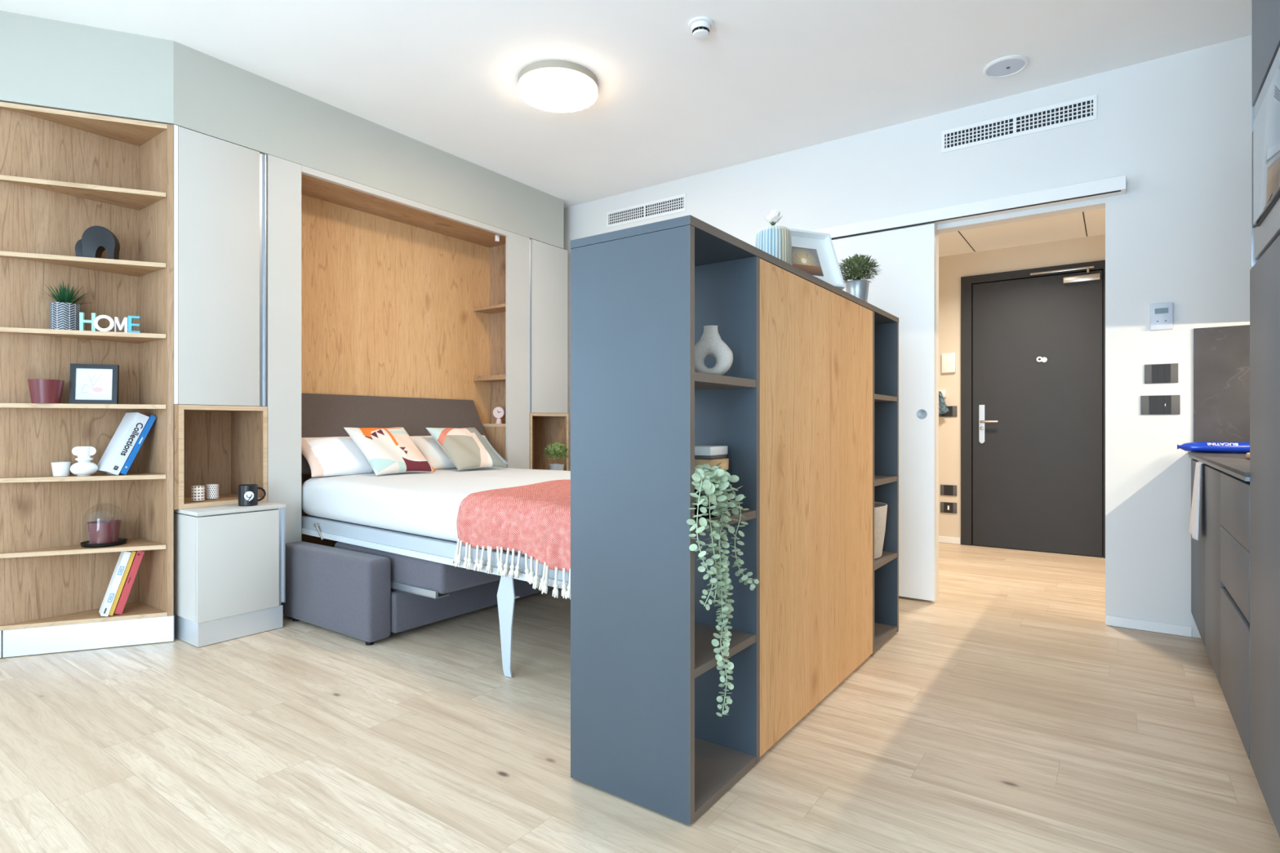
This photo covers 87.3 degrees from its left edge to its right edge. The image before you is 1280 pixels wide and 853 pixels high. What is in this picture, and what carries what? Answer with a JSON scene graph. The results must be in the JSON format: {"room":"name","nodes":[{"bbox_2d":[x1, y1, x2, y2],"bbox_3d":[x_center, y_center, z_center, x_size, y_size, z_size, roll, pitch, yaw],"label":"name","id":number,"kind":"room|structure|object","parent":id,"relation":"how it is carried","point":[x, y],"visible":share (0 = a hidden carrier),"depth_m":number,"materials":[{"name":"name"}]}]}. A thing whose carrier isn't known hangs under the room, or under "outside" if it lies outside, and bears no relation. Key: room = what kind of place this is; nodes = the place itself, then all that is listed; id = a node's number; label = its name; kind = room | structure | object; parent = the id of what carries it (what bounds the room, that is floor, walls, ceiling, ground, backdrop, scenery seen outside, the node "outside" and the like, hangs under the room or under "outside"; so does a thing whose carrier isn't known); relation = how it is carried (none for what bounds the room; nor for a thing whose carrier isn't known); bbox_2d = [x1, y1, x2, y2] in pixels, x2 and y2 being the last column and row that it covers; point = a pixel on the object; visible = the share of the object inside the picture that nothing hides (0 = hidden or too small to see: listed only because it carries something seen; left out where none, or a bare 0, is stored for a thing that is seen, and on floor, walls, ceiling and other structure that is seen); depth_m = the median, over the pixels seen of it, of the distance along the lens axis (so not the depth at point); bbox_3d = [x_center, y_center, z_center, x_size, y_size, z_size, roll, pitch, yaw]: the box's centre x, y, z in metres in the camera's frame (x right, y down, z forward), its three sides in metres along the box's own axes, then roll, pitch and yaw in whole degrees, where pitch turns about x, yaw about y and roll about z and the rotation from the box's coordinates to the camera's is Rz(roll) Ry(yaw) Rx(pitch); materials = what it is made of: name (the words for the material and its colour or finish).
{"room":"studio apartment","nodes":[
{"label":"studio apartment","id":0,"kind":"room"},
{"bbox_2d":[48,302,81,330],"bbox_3d":[-2.581,-0.489,3.016,0.110,0.121,0.110,0,0,35],"label":"pot","id":1,"kind":"object","parent":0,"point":[62,315],"depth_m":2.97,"materials":[{"name":"ceramic"}]},
{"bbox_2d":[0,0,1251,208],"bbox_3d":[-0.920,-1.840,1.466,5.400,0.100,7.120,0,0,35],"label":"ceiling","id":2,"kind":"structure","parent":0,"point":[769,77],"depth_m":3.26,"materials":[{"name":"paint"}]},
{"bbox_2d":[517,59,597,112],"bbox_3d":[-0.424,-1.754,3.479,0.410,0.072,0.410,0,0,35],"label":"ceiling lamp","id":3,"kind":"object","parent":2,"relation":"attached to","point":[548,85],"visible":1,"depth_m":3.40,"materials":[{"name":"beige plastic"}]},
{"bbox_2d":[688,16,713,39],"bbox_3d":[0.271,-1.762,2.983,0.110,0.055,0.110,0,0,35],"label":"smoke detector","id":4,"kind":"object","parent":2,"relation":"attached to","point":[700,27],"visible":1,"depth_m":2.95,"materials":[{"name":"white plastic"}]},
{"bbox_2d":[982,54,1029,78],"bbox_3d":[1.816,-1.782,3.332,0.202,0.015,0.202,0,0,35],"label":"ceiling speaker","id":5,"kind":"object","parent":2,"relation":"attached to","point":[1008,65],"visible":1,"depth_m":3.32,"materials":[{"name":"white plastic"}]},
{"bbox_2d":[0,542,1279,852],"bbox_3d":[-0.258,1.050,2.394,5.400,0.100,9.400,0,0,35],"label":"floor","id":6,"kind":"structure","parent":0,"point":[1003,713],"depth_m":2.10,"materials":[{"name":"brown wood"}]},
{"bbox_2d":[0,101,174,657],"bbox_3d":[-2.494,-0.202,2.996,0.399,2.396,0.592,0,0,35],"label":"bookcase","id":7,"kind":"object","parent":6,"relation":"on","point":[64,174],"visible":0.98,"depth_m":3.07,"materials":[{"name":"brown wood"}]},
{"bbox_2d":[27,378,64,403],"bbox_3d":[-2.627,-0.154,2.969,0.124,0.104,0.124,0,0,35],"label":"pot","id":8,"kind":"object","parent":7,"relation":"on","point":[41,390],"visible":0.95,"depth_m":2.93,"materials":[{"name":"red ceramic"}]},
{"bbox_2d":[50,462,71,476],"bbox_3d":[-2.600,0.191,3.016,0.071,0.062,0.071,0,0,35],"label":"cup","id":9,"kind":"object","parent":7,"relation":"on","point":[59,468],"visible":0.97,"depth_m":2.99,"materials":[{"name":"white ceramic"}]},
{"bbox_2d":[38,280,95,330],"bbox_3d":[-2.561,-0.539,3.009,0.172,0.221,0.210,0,0,35],"label":"potted grass","id":10,"kind":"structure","parent":7,"relation":"on","point":[64,314],"depth_m":2.98,"materials":[{"name":"plant"}]},
{"bbox_2d":[70,446,97,475],"bbox_3d":[-2.511,0.156,3.033,0.098,0.132,0.098,0,0,-21],"label":"vase","id":11,"kind":"object","parent":7,"relation":"on","point":[83,467],"visible":1,"depth_m":3.01,"materials":[{"name":"white ceramic"}]},
{"bbox_2d":[69,363,119,404],"bbox_3d":[-2.498,-0.193,3.074,0.178,0.185,0.031,0,0,-21],"label":"picture frame","id":12,"kind":"object","parent":7,"relation":"on","point":[89,384],"visible":1,"depth_m":3.07,"materials":[{"name":"black plastic"}]},
{"bbox_2d":[75,368,112,399],"bbox_3d":[-2.497,-0.193,3.072,0.138,0.144,0.001,0,-4,-21],"label":"print","id":13,"kind":"object","parent":12,"relation":"attached to","point":[91,384],"depth_m":3.07},
{"bbox_2d":[75,225,119,259],"bbox_3d":[-2.488,-0.834,3.074,0.161,0.155,0.102,0,0,-21],"label":"sculpture","id":14,"kind":"object","parent":7,"relation":"on","point":[95,240],"visible":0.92,"depth_m":3.05,"materials":[{"name":"black ceramic"}]},
{"bbox_2d":[80,537,127,547],"bbox_3d":[-2.478,0.451,3.105,0.172,0.192,0.172,0,0,35],"label":"tray","id":15,"kind":"object","parent":7,"relation":"on","point":[121,540],"visible":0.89,"depth_m":3.06,"materials":[{"name":"black plastic"}]},
{"bbox_2d":[86,520,120,544],"bbox_3d":[-2.478,0.489,3.105,0.125,0.098,0.125,0,0,35],"label":"pot","id":16,"kind":"object","parent":15,"relation":"in","point":[104,531],"visible":0.98,"depth_m":3.06,"materials":[{"name":"red ceramic"}]},
{"bbox_2d":[79,312,141,333],"bbox_3d":[-2.406,-0.470,3.050,0.226,0.083,0.025,0,0,-21],"label":"decorative letters","id":17,"kind":"object","parent":7,"relation":"on","point":[127,322],"visible":1,"depth_m":3.04,"materials":[{"name":"teal paint"}]},
{"bbox_2d":[98,551,131,616],"bbox_3d":[-2.414,0.716,3.088,0.110,0.287,0.101,0,0,-43],"label":"book","id":18,"kind":"object","parent":7,"relation":"on","point":[122,561],"visible":0.98,"depth_m":3.06,"materials":[{"name":"white paper"}]},
{"bbox_2d":[108,551,136,615],"bbox_3d":[-2.401,0.717,3.106,0.100,0.284,0.100,0,0,-43],"label":"book","id":19,"kind":"object","parent":7,"relation":"on","point":[133,553],"visible":0.62,"depth_m":3.07,"materials":[{"name":"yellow paper"}]},
{"bbox_2d":[97,412,149,475],"bbox_3d":[-2.409,0.078,3.123,0.146,0.287,0.167,0,0,35],"label":"book","id":20,"kind":"object","parent":7,"relation":"on","point":[126,436],"visible":1,"depth_m":3.09,"materials":[{"name":"white paper"}]},
{"bbox_2d":[113,550,144,614],"bbox_3d":[-2.380,0.716,3.123,0.111,0.285,0.101,0,0,-43],"label":"book","id":21,"kind":"object","parent":7,"relation":"on","point":[138,557],"visible":0.81,"depth_m":3.09,"materials":[{"name":"red paper"}]},
{"bbox_2d":[119,414,155,475],"bbox_3d":[-2.381,0.084,3.154,0.141,0.275,0.141,0,0,35],"label":"book","id":22,"kind":"object","parent":7,"relation":"on","point":[151,420],"visible":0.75,"depth_m":3.11,"materials":[{"name":"blue paper"}]},
{"bbox_2d":[173,502,285,647],"bbox_3d":[-2.107,0.692,3.347,0.564,0.610,0.395,0,0,35],"label":"base cabinet","id":23,"kind":"object","parent":6,"relation":"on","point":[229,561],"visible":0.76,"depth_m":3.14,"materials":[{"name":"grey laminate"}]},
{"bbox_2d":[173,404,267,509],"bbox_3d":[-2.191,0.142,3.394,0.372,0.488,0.419,0,0,35],"label":"open cubby","id":24,"kind":"object","parent":23,"relation":"on","point":[226,446],"visible":0.78,"depth_m":3.51,"materials":[{"name":"brown wood"}]},
{"bbox_2d":[191,485,204,501],"bbox_3d":[-2.155,0.325,3.274,0.055,0.070,0.055,0,0,35],"label":"patterned cup","id":25,"kind":"object","parent":24,"relation":"on","point":[197,492],"visible":1,"depth_m":3.25,"materials":[{"name":"ceramic"}]},
{"bbox_2d":[205,484,218,498],"bbox_3d":[-2.139,0.325,3.357,0.055,0.070,0.055,0,0,35],"label":"patterned cup","id":26,"kind":"object","parent":24,"relation":"on","point":[211,490],"visible":1,"depth_m":3.33,"materials":[{"name":"ceramic"}]},
{"bbox_2d":[238,484,266,506],"bbox_3d":[-1.914,0.337,3.307,0.084,0.100,0.117,0,0,35],"label":"coffee mug","id":27,"kind":"object","parent":23,"relation":"on","point":[247,493],"visible":1,"depth_m":3.26,"materials":[{"name":"ceramic"}]},
{"bbox_2d":[266,154,529,617],"bbox_3d":[-1.526,-0.203,4.340,0.386,2.402,1.887,0,0,35],"label":"cabinet","id":28,"kind":"object","parent":6,"relation":"on","point":[371,291],"visible":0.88,"depth_m":4.36,"materials":[{"name":"grey laminate"}]},
{"bbox_2d":[473,374,505,382],"bbox_3d":[-1.063,-0.357,4.983,0.332,0.034,0.158,0,0,35],"label":"shelf","id":29,"kind":"object","parent":28,"relation":"attached to","point":[477,378],"depth_m":4.96,"materials":[{"name":"brown wood"}]},
{"bbox_2d":[473,303,505,314],"bbox_3d":[-1.063,-0.873,4.983,0.332,0.022,0.158,0,0,35],"label":"shelf","id":30,"kind":"object","parent":28,"relation":"attached to","point":[497,308],"depth_m":4.99,"materials":[{"name":"brown wood"}]},
{"bbox_2d":[481,423,505,426],"bbox_3d":[-1.063,-0.009,4.983,0.332,0.022,0.158,0,0,35],"label":"shelf","id":31,"kind":"object","parent":28,"relation":"attached to","point":[483,424],"depth_m":4.89,"materials":[{"name":"brown wood"}]},
{"bbox_2d":[492,406,505,423],"bbox_3d":[-1.045,-0.084,4.969,0.090,0.127,0.052,0,0,4],"label":"alarm clock","id":32,"kind":"object","parent":28,"relation":"on","point":[498,412],"visible":0.97,"depth_m":4.96,"materials":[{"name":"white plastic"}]},
{"bbox_2d":[281,541,553,645],"bbox_3d":[-0.950,0.797,3.809,1.121,0.405,1.592,0,0,35],"label":"sofa","id":33,"kind":"object","parent":6,"relation":"on","point":[368,595],"visible":0.43,"depth_m":3.17,"materials":[{"name":"grey fabric"}]},
{"bbox_2d":[334,542,501,593],"bbox_3d":[-0.849,0.669,3.740,0.876,0.149,1.305,0,0,35],"label":"seat cushion","id":34,"kind":"object","parent":33,"relation":"on","point":[411,575],"depth_m":3.07,"materials":[{"name":"grey fabric"}]},
{"bbox_2d":[301,393,568,677],"bbox_3d":[-0.719,0.401,3.726,2.335,1.194,1.490,0,0,35],"label":"bed","id":35,"kind":"object","parent":6,"relation":"on","point":[322,415],"visible":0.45,"depth_m":3.83,"materials":[{"name":"grey paint"}]},
{"bbox_2d":[301,467,570,552],"bbox_3d":[-0.624,0.396,3.655,2.030,0.252,1.442,0,0,35],"label":"mattress","id":36,"kind":"object","parent":35,"relation":"on","point":[426,504],"visible":0.44,"depth_m":3.35,"materials":[{"name":"white fabric"}]},
{"bbox_2d":[301,436,374,477],"bbox_3d":[-1.651,0.168,3.955,0.258,0.218,0.720,0,0,35],"label":"bed pillow","id":37,"kind":"object","parent":36,"relation":"on","point":[326,456],"visible":0.52,"depth_m":3.77,"materials":[{"name":"fabric"}]},
{"bbox_2d":[343,426,435,475],"bbox_3d":[-1.470,0.138,3.958,0.325,0.266,0.400,0,0,35],"label":"throw cushion","id":38,"kind":"object","parent":36,"relation":"on","point":[388,451],"visible":1,"depth_m":3.89,"materials":[{"name":"fabric"}]},
{"bbox_2d":[409,435,508,469],"bbox_3d":[-1.226,0.168,4.552,0.258,0.218,0.680,0,0,35],"label":"bed pillow","id":39,"kind":"object","parent":36,"relation":"on","point":[428,446],"visible":0.41,"depth_m":4.33,"materials":[{"name":"fabric"}]},
{"bbox_2d":[426,427,506,470],"bbox_3d":[-1.141,0.140,4.430,0.325,0.266,0.410,0,0,35],"label":"throw cushion","id":40,"kind":"object","parent":36,"relation":"on","point":[466,447],"visible":1,"depth_m":4.36,"materials":[{"name":"fabric"}]},
{"bbox_2d":[453,480,570,599],"bbox_3d":[-0.172,0.457,3.207,0.751,0.358,1.378,0,0,35],"label":"throw blanket","id":41,"kind":"object","parent":36,"relation":"on","point":[533,521],"visible":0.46,"depth_m":2.66,"materials":[{"name":"pink fabric"}]},
{"bbox_2d":[569,214,898,825],"bbox_3d":[0.528,0.237,2.575,0.396,1.526,1.947,0,0,35],"label":"divider","id":42,"kind":"object","parent":6,"relation":"on","point":[805,411],"visible":0.98,"depth_m":1.98,"materials":[{"name":"laminate"}]},
{"bbox_2d":[694,457,728,502],"bbox_3d":[0.185,0.170,1.983,0.153,0.152,0.153,0,0,35],"label":"box","id":43,"kind":"object","parent":42,"relation":"on","point":[724,462],"visible":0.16,"depth_m":1.91,"materials":[{"name":"beige wood"}]},
{"bbox_2d":[694,444,727,459],"bbox_3d":[0.179,0.075,1.974,0.120,0.036,0.120,0,0,32],"label":"box","id":44,"kind":"object","parent":43,"relation":"on","point":[701,452],"visible":0.52,"depth_m":1.92,"materials":[{"name":"white cardboard"}]},
{"bbox_2d":[694,325,733,375],"bbox_3d":[0.203,-0.215,1.925,0.128,0.145,0.048,0,0,11],"label":"ring vase","id":45,"kind":"object","parent":42,"relation":"on","point":[710,343],"visible":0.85,"depth_m":1.91,"materials":[{"name":"beige ceramic"}]},
{"bbox_2d":[686,462,759,716],"bbox_3d":[0.185,0.426,1.794,0.160,0.663,0.347,0,0,35],"label":"eucalyptus","id":46,"kind":"object","parent":42,"relation":"on","point":[711,485],"visible":0.98,"depth_m":1.74,"materials":[{"name":"green plant"}]},
{"bbox_2d":[694,488,718,518],"bbox_3d":[0.172,0.207,1.836,0.092,0.078,0.092,0,0,35],"label":"pot","id":47,"kind":"object","parent":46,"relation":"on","point":[702,493],"depth_m":1.80,"materials":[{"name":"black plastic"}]},
{"bbox_2d":[694,737,755,821],"bbox_3d":[0.080,0.983,1.946,0.390,0.022,0.355,0,0,35],"label":"shelf","id":48,"kind":"object","parent":42,"relation":"attached to","point":[719,764],"depth_m":1.92,"materials":[{"name":"grey wood"}]},
{"bbox_2d":[694,622,755,678],"bbox_3d":[0.080,0.623,1.946,0.390,0.022,0.355,0,0,35],"label":"shelf","id":49,"kind":"object","parent":42,"relation":"attached to","point":[741,637],"depth_m":1.92,"materials":[{"name":"grey wood"}]},
{"bbox_2d":[694,507,755,533],"bbox_3d":[0.080,0.258,1.946,0.390,0.022,0.355,0,0,35],"label":"shelf","id":50,"kind":"object","parent":42,"relation":"attached to","point":[750,514],"depth_m":1.91,"materials":[{"name":"grey wood"}]},
{"bbox_2d":[694,372,755,389],"bbox_3d":[0.080,-0.126,1.946,0.390,0.022,0.355,0,0,35],"label":"shelf","id":51,"kind":"object","parent":42,"relation":"attached to","point":[702,380],"depth_m":1.88,"materials":[{"name":"grey wood"}]},
{"bbox_2d":[755,225,791,264],"bbox_3d":[0.474,-0.616,2.388,0.127,0.178,0.127,0,0,35],"label":"ribbed vase","id":52,"kind":"object","parent":42,"relation":"on","point":[775,241],"visible":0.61,"depth_m":2.33,"materials":[{"name":"ceramic"}]},
{"bbox_2d":[763,208,782,225],"bbox_3d":[0.472,-0.732,2.391,0.063,0.077,0.065,0,0,43],"label":"flower","id":53,"kind":"object","parent":52,"relation":"on","point":[773,218],"visible":0.91,"depth_m":2.37,"materials":[{"name":"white plant"}]},
{"bbox_2d":[787,227,845,289],"bbox_3d":[0.654,-0.653,2.633,0.265,0.250,0.136,0,0,-23],"label":"picture frame","id":54,"kind":"object","parent":42,"relation":"on","point":[814,253],"visible":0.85,"depth_m":2.66,"materials":[{"name":"white paint"}]},
{"bbox_2d":[791,247,823,276],"bbox_3d":[0.650,-0.649,2.642,0.141,0.128,0.001,0,-22,-23],"label":"print","id":55,"kind":"object","parent":54,"relation":"attached to","point":[806,260],"depth_m":2.65},
{"bbox_2d":[838,253,880,302],"bbox_3d":[0.972,-0.648,3.001,0.216,0.242,0.209,0,0,35],"label":"potted plant","id":56,"kind":"object","parent":42,"relation":"on","point":[857,287],"visible":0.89,"depth_m":2.96,"materials":[{"name":"green plant"}]},
{"bbox_2d":[874,502,887,559],"bbox_3d":[1.007,0.486,3.170,0.294,0.243,0.307,0,0,35],"label":"basket","id":57,"kind":"object","parent":42,"relation":"on","point":[880,508],"visible":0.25,"depth_m":3.06,"materials":[{"name":"beige fabric"}]},
{"bbox_2d":[874,622,897,652],"bbox_3d":[0.972,0.975,3.196,0.390,0.022,0.374,0,0,35],"label":"shelf","id":58,"kind":"object","parent":42,"relation":"attached to","point":[883,632],"depth_m":3.16,"materials":[{"name":"wood"}]},
{"bbox_2d":[874,551,897,570],"bbox_3d":[0.972,0.619,3.196,0.390,0.022,0.374,0,0,35],"label":"shelf","id":59,"kind":"object","parent":42,"relation":"attached to","point":[886,557],"depth_m":3.12,"materials":[{"name":"wood"}]},
{"bbox_2d":[874,475,897,486],"bbox_3d":[0.972,0.251,3.196,0.390,0.022,0.374,0,0,35],"label":"shelf","id":60,"kind":"object","parent":42,"relation":"attached to","point":[878,479],"depth_m":3.14,"materials":[{"name":"wood"}]},
{"bbox_2d":[874,393,897,401],"bbox_3d":[0.972,-0.132,3.196,0.390,0.022,0.374,0,0,35],"label":"shelf","id":61,"kind":"object","parent":42,"relation":"attached to","point":[877,397],"depth_m":3.14,"materials":[{"name":"wood"}]},
{"bbox_2d":[1191,459,1207,646],"bbox_3d":[2.681,0.577,2.746,0.618,0.844,0.623,0,0,35],"label":"base cabinet","id":62,"kind":"object","parent":6,"relation":"on","point":[1197,547],"visible":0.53,"depth_m":2.85,"materials":[{"name":"black"}]},
{"bbox_2d":[1188,461,1205,540],"bbox_3d":[2.276,0.299,2.737,0.052,0.314,0.223,0,0,35],"label":"kitchen towel","id":63,"kind":"object","parent":62,"relation":"hanging from","point":[1195,508],"visible":0.97,"depth_m":2.69,"materials":[{"name":"white fabric"}]},
{"bbox_2d":[1204,465,1225,685],"bbox_3d":[2.356,0.577,2.290,0.618,0.844,0.492,0,0,35],"label":"base cabinet","id":64,"kind":"object","parent":6,"relation":"on","point":[1213,583],"visible":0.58,"depth_m":2.43,"materials":[{"name":"black"}]},
{"bbox_2d":[1220,472,1249,759],"bbox_3d":[2.033,0.577,1.837,0.618,0.844,0.614,0,0,35],"label":"base cabinet","id":65,"kind":"object","parent":6,"relation":"on","point":[1234,491],"visible":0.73,"depth_m":1.97,"materials":[{"name":"black"}]},
{"bbox_2d":[1187,451,1249,481],"bbox_3d":[2.355,0.159,2.299,0.627,0.078,1.761,0,0,35],"label":"countertop","id":66,"kind":"structure","parent":65,"relation":"on","point":[1236,464],"depth_m":2.35,"materials":[{"name":"stone"}]},
{"bbox_2d":[1177,441,1249,453],"bbox_3d":[2.662,0.094,2.998,0.415,0.050,0.092,0,0,30],"label":"packet","id":67,"kind":"object","parent":66,"relation":"on","point":[1200,446],"visible":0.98,"depth_m":3.01,"materials":[{"name":"blue plastic"}]},
{"bbox_2d":[1249,0,1279,837],"bbox_3d":[1.673,-0.350,1.333,0.618,2.699,0.600,0,0,35],"label":"tall cabinet","id":68,"kind":"object","parent":6,"relation":"on","point":[1264,273],"visible":0.86,"depth_m":1.58,"materials":[{"name":"grey laminate"}]},
{"bbox_2d":[1252,47,1279,259],"bbox_3d":[1.411,-0.618,1.491,0.032,0.388,0.517,0,0,35],"label":"microwave oven","id":69,"kind":"object","parent":68,"relation":"in","point":[1266,125],"visible":0.94,"depth_m":1.52,"materials":[{"name":"silver metal"}]},
{"bbox_3d":[-0.767,0.692,5.226,0.564,0.610,0.420,0,0,35],"label":"cabinet","id":70,"kind":"object","parent":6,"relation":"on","visible":0},
{"bbox_2d":[529,413,568,471],"bbox_3d":[-0.845,0.142,5.282,0.372,0.488,0.427,0,0,35],"label":"open cubby","id":71,"kind":"object","parent":70,"relation":"on","point":[545,428],"visible":0.45,"depth_m":5.43,"materials":[{"name":"brown wood"}]},
{"bbox_2d":[543,442,569,470],"bbox_3d":[-0.631,0.248,5.093,0.228,0.278,0.230,0,0,35],"label":"plant","id":72,"kind":"object","parent":70,"relation":"on","point":[555,449],"visible":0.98,"depth_m":5.04,"materials":[{"name":"green plant"}]},
{"bbox_2d":[564,35,1252,638],"bbox_3d":[1.117,-0.395,4.324,5.400,2.790,0.100,0,0,35],"label":"wall","id":73,"kind":"structure","parent":0,"point":[1177,126],"depth_m":3.34,"materials":[{"name":"paint"}]},
{"bbox_2d":[0,10,564,248],"bbox_3d":[-1.737,-1.598,4.056,0.398,0.384,3.350,0,0,35],"label":"wall","id":74,"kind":"structure","parent":73,"relation":"attached to","point":[45,63],"depth_m":3.35,"materials":[{"name":"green paint"}]},
{"bbox_2d":[606,193,685,227],"bbox_3d":[0.035,-1.612,5.030,0.722,0.124,0.006,0,0,35],"label":"air vent","id":75,"kind":"object","parent":73,"relation":"in","point":[674,204],"visible":1,"depth_m":5.02,"materials":[{"name":"white metal"}]},
{"bbox_2d":[831,222,935,600],"bbox_3d":[1.305,-0.081,4.063,0.899,2.134,0.041,0,0,35],"label":"door","id":76,"kind":"structure","parent":73,"relation":"in","point":[904,286],"depth_m":3.85,"materials":[{"name":"white paint"}]},
{"bbox_2d":[810,175,1125,239],"bbox_3d":[1.662,-1.191,3.822,1.790,0.068,0.086,0,0,35],"label":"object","id":77,"kind":"structure","parent":73,"relation":"attached to","point":[1117,183],"depth_m":3.62,"materials":[{"name":"white paint"}]},
{"bbox_2d":[831,190,1120,239],"bbox_3d":[1.639,-1.155,3.798,1.760,0.003,0.012,0,0,35],"label":"trim","id":78,"kind":"structure","parent":73,"relation":"attached to","point":[1117,190],"depth_m":3.64,"materials":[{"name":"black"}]},
{"bbox_2d":[941,93,1097,152],"bbox_3d":[2.019,-1.622,3.616,0.732,0.124,0.006,0,0,35],"label":"air vent","id":79,"kind":"object","parent":73,"relation":"in","point":[1079,110],"visible":1,"depth_m":3.60,"materials":[{"name":"white metal"}]},
{"bbox_2d":[1106,615,1191,637],"bbox_3d":[2.481,0.975,3.282,0.335,0.049,0.012,0,0,35],"label":"baseboard","id":80,"kind":"structure","parent":73,"relation":"attached to","point":[1140,624],"depth_m":3.27,"materials":[{"name":"white paint"}]},
{"bbox_2d":[1140,395,1180,414],"bbox_3d":[2.522,-0.104,3.255,0.151,0.093,0.010,0,0,35],"label":"switch plate","id":81,"kind":"object","parent":73,"relation":"attached to","point":[1156,404],"visible":1,"depth_m":3.25,"materials":[{"name":"grey plastic"}]},
{"bbox_2d":[1144,363,1177,383],"bbox_3d":[2.526,-0.257,3.253,0.129,0.093,0.010,0,0,35],"label":"switch plate","id":82,"kind":"object","parent":73,"relation":"attached to","point":[1153,373],"visible":1,"depth_m":3.25,"materials":[{"name":"grey plastic"}]},
{"bbox_2d":[1150,302,1173,330],"bbox_3d":[2.522,-0.532,3.247,0.088,0.130,0.026,0,0,35],"label":"thermostat","id":83,"kind":"object","parent":73,"relation":"attached to","point":[1161,313],"visible":1,"depth_m":3.24,"materials":[{"name":"white plastic"}]},
{"bbox_2d":[1193,324,1249,442],"bbox_3d":[2.872,-0.172,3.005,0.608,0.584,0.012,0,0,35],"label":"backsplash","id":84,"kind":"structure","parent":73,"relation":"attached to","point":[1221,354],"depth_m":3.12,"materials":[{"name":"stone"}]},
{"bbox_2d":[938,234,1105,537],"bbox_3d":[3.014,-0.233,5.564,2.650,2.465,0.120,0,0,35],"label":"wall","id":85,"kind":"structure","parent":0,"point":[952,268],"depth_m":5.71,"materials":[{"name":"paint"}]},
{"bbox_2d":[938,390,946,397],"bbox_3d":[2.590,-0.281,5.771,0.070,0.062,0.035,0,0,35],"label":"coat hook","id":86,"kind":"object","parent":85,"relation":"attached to","point":[943,392],"visible":0.53,"depth_m":5.75,"materials":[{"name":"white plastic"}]},
{"bbox_2d":[938,391,949,415],"bbox_3d":[2.574,-0.196,5.714,0.112,0.212,0.026,0,0,35],"label":"hanging cloth","id":87,"kind":"object","parent":86,"relation":"hanging from","point":[943,408],"visible":0.6,"depth_m":5.71,"materials":[{"name":"fabric"}]},
{"bbox_2d":[938,405,956,417],"bbox_3d":[2.633,-0.129,5.755,0.157,0.092,0.010,0,0,35],"label":"switch plate","id":88,"kind":"object","parent":85,"relation":"attached to","point":[953,409],"visible":0.59,"depth_m":5.73,"materials":[{"name":"grey plastic"}]},
{"bbox_2d":[941,352,955,373],"bbox_3d":[2.639,-0.544,5.741,0.108,0.166,0.026,0,0,35],"label":"wall box","id":89,"kind":"object","parent":85,"relation":"attached to","point":[948,360],"visible":1,"depth_m":5.73,"materials":[{"name":"white plastic"}]},
{"bbox_2d":[940,502,956,513],"bbox_3d":[2.642,0.696,5.748,0.130,0.091,0.010,0,0,35],"label":"switch plate","id":90,"kind":"object","parent":85,"relation":"attached to","point":[945,507],"visible":1,"depth_m":5.75,"materials":[{"name":"grey plastic"}]},
{"bbox_2d":[940,484,956,496],"bbox_3d":[2.642,0.546,5.749,0.130,0.090,0.010,0,0,35],"label":"switch plate","id":91,"kind":"object","parent":85,"relation":"attached to","point":[945,490],"visible":1,"depth_m":5.75,"materials":[{"name":"grey plastic"}]},
{"bbox_2d":[938,536,960,544],"bbox_3d":[2.311,0.972,5.982,1.000,0.054,0.013,0,0,35],"label":"baseboard","id":92,"kind":"structure","parent":85,"relation":"attached to","point":[941,539],"depth_m":5.74,"materials":[{"name":"white paint"}]},
{"bbox_2d":[957,211,1087,251],"bbox_3d":[2.569,-1.464,4.616,0.786,0.002,1.900,0,0,35],"label":"trim","id":93,"kind":"structure","parent":85,"relation":"attached to","point":[1082,211],"depth_m":5.07,"materials":[{"name":"black"}]},
{"bbox_2d":[960,259,1105,558],"bbox_3d":[3.163,-0.133,5.382,1.073,2.263,0.163,0,0,35],"label":"door","id":94,"kind":"structure","parent":85,"relation":"in","point":[1033,340],"depth_m":5.36,"materials":[{"name":"laminate"}]},
{"bbox_2d":[938,208,1105,257],"bbox_3d":[2.393,-1.512,4.778,2.750,0.095,2.120,0,0,35],"label":"ceiling","id":95,"kind":"structure","parent":0,"point":[1068,226],"depth_m":5.08,"materials":[{"name":"paint"}]},
{"bbox_3d":[-2.870,-0.395,2.917,0.140,2.790,6.820,0,0,35],"label":"wall","id":96,"kind":"structure","parent":0,"visible":0},
{"bbox_2d":[173,124,266,406],"bbox_3d":[-2.198,-0.754,3.398,0.386,1.300,0.419,0,0,35],"label":"upper cabinet","id":97,"kind":"object","parent":96,"relation":"attached to","point":[220,185],"visible":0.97,"depth_m":3.28,"materials":[{"name":"grey laminate"}]},
{"bbox_2d":[529,239,567,413],"bbox_3d":[-0.853,-0.754,5.285,0.386,1.300,0.425,0,0,35],"label":"upper cabinet","id":98,"kind":"object","parent":96,"relation":"attached to","point":[548,263],"visible":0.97,"depth_m":5.16,"materials":[{"name":"grey laminate"}]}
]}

